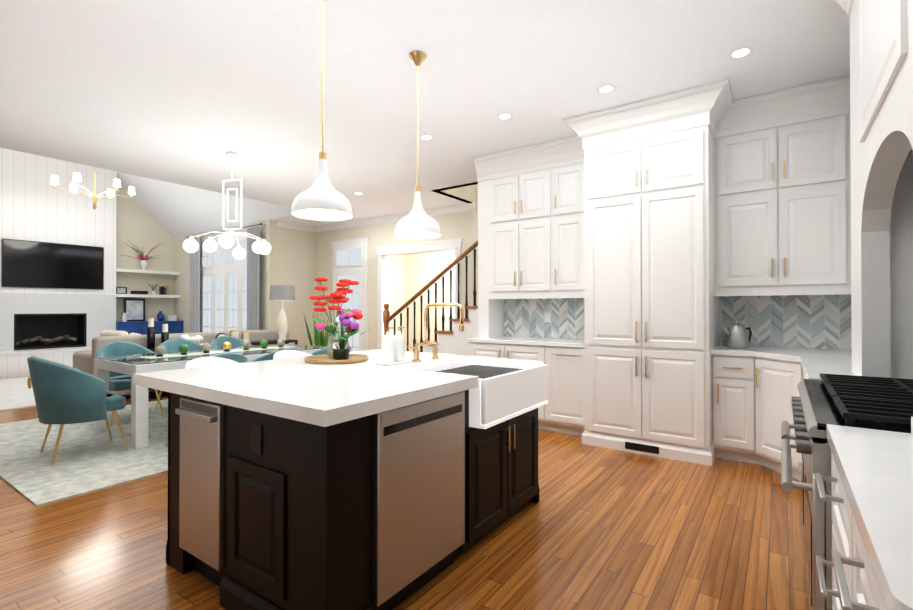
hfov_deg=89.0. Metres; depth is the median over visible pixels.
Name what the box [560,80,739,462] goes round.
tall cabinet
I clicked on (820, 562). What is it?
base cabinet
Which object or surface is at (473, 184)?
wall
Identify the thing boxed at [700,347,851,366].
countertop
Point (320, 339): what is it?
plant
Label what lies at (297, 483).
kitchen island
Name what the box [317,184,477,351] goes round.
wall
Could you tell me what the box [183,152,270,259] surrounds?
dining chandelier
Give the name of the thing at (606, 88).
recessed light
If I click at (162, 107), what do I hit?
ceiling
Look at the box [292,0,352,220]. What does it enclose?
pendant light
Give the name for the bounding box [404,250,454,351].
wall
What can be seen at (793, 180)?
upper cabinet
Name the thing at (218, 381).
island countertop
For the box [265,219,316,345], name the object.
wall
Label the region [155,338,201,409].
chair
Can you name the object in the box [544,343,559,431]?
base cabinet
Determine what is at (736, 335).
kettle
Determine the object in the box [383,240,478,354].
stairs
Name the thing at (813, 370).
countertop
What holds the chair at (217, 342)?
on the dining rug at (88, 459)
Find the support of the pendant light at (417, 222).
hanging from the ceiling
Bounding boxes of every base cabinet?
[468,339,543,429]
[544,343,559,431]
[696,359,803,480]
[802,368,893,571]
[825,436,840,609]
[841,484,888,609]
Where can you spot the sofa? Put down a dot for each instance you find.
(83, 361)
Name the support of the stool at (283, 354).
on the floor
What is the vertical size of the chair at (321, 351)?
0.862 m
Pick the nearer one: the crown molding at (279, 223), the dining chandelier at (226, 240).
the dining chandelier at (226, 240)
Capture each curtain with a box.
[190,237,199,332]
[247,226,259,329]
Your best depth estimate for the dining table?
4.39 m
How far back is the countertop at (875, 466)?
0.86 m
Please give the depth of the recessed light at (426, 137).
4.76 m
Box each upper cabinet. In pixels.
[484,167,555,298]
[552,163,559,298]
[736,111,850,294]
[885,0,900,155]
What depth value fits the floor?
2.46 m
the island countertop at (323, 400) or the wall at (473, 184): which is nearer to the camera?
the island countertop at (323, 400)
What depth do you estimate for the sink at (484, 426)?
2.60 m
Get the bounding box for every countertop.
[133,349,472,402]
[237,356,544,422]
[413,359,472,370]
[472,335,559,346]
[473,359,544,366]
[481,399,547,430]
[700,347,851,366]
[802,362,848,379]
[826,424,912,609]
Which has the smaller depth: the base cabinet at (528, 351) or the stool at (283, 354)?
the stool at (283, 354)
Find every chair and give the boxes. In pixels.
[27,356,127,464]
[95,341,164,425]
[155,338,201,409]
[165,353,246,446]
[210,336,252,348]
[251,348,303,361]
[311,346,350,354]
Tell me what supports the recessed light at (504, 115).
in the ceiling
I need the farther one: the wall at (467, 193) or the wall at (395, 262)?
the wall at (395, 262)
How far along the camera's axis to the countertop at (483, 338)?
5.11 m
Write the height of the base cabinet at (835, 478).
0.880 m
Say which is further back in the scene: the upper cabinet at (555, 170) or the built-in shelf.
the built-in shelf
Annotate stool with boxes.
[184,357,237,368]
[273,350,311,359]
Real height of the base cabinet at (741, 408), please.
0.880 m
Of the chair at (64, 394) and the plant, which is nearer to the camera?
the chair at (64, 394)
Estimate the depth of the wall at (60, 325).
9.51 m
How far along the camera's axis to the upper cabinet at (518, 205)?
5.17 m
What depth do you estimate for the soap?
2.85 m
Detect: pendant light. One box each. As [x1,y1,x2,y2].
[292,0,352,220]
[395,51,440,238]
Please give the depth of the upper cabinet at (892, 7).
1.53 m
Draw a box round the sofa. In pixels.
[73,329,288,395]
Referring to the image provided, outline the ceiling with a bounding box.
[0,0,849,235]
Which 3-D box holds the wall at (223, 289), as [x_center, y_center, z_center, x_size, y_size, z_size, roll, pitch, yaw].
[-5.429,-1.366,10.466,4.000,5.400,0.186,0,0,35]
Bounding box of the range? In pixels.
[781,373,912,609]
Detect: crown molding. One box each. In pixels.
[171,220,264,240]
[276,220,315,231]
[316,202,475,232]
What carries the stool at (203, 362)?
on the floor
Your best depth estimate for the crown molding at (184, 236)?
10.25 m
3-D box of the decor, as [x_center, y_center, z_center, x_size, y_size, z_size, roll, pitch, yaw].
[-2.621,0.474,5.309,0.300,0.113,1.700,0,0,35]
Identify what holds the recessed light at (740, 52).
in the ceiling
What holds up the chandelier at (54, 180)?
hanging from the ceiling
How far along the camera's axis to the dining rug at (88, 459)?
3.93 m
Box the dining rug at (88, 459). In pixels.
[0,399,167,506]
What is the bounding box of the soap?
[376,326,410,365]
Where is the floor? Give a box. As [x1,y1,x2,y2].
[0,376,808,609]
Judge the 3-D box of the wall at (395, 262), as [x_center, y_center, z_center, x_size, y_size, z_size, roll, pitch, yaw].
[-1.765,-0.176,10.419,0.150,3.020,1.650,0,0,35]
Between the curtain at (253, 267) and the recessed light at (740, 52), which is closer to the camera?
the recessed light at (740, 52)
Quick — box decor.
[139,338,294,358]
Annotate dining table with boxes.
[94,344,325,448]
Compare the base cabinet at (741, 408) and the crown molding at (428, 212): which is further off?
the crown molding at (428, 212)
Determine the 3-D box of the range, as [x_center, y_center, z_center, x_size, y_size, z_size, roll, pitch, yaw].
[1.663,0.767,1.683,0.796,1.020,1.080,0,0,35]
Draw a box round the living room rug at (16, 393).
[0,377,35,410]
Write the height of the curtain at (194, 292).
2.860 m
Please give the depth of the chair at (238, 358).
4.10 m
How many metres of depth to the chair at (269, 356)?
4.48 m
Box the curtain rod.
[187,223,265,237]
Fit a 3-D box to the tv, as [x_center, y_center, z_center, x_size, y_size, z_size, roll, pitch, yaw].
[-7.994,-0.783,9.282,0.045,0.900,1.580,0,0,35]
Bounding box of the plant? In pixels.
[304,315,331,346]
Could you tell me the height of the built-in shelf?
2.824 m
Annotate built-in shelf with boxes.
[116,241,183,334]
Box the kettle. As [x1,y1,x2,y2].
[723,321,751,347]
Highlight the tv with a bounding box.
[1,238,103,289]
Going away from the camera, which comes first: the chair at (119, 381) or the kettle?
the kettle
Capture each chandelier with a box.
[50,167,134,208]
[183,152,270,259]
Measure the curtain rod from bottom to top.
0.056 m
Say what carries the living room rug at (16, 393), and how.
on the floor
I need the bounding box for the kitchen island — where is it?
[149,363,547,609]
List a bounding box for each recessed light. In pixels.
[419,135,432,139]
[497,113,512,118]
[597,84,615,92]
[728,46,753,57]
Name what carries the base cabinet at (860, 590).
on the floor
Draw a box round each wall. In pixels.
[0,148,173,378]
[174,226,264,332]
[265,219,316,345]
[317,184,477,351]
[388,255,403,335]
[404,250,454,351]
[430,182,477,191]
[436,185,475,202]
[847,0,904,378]
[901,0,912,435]

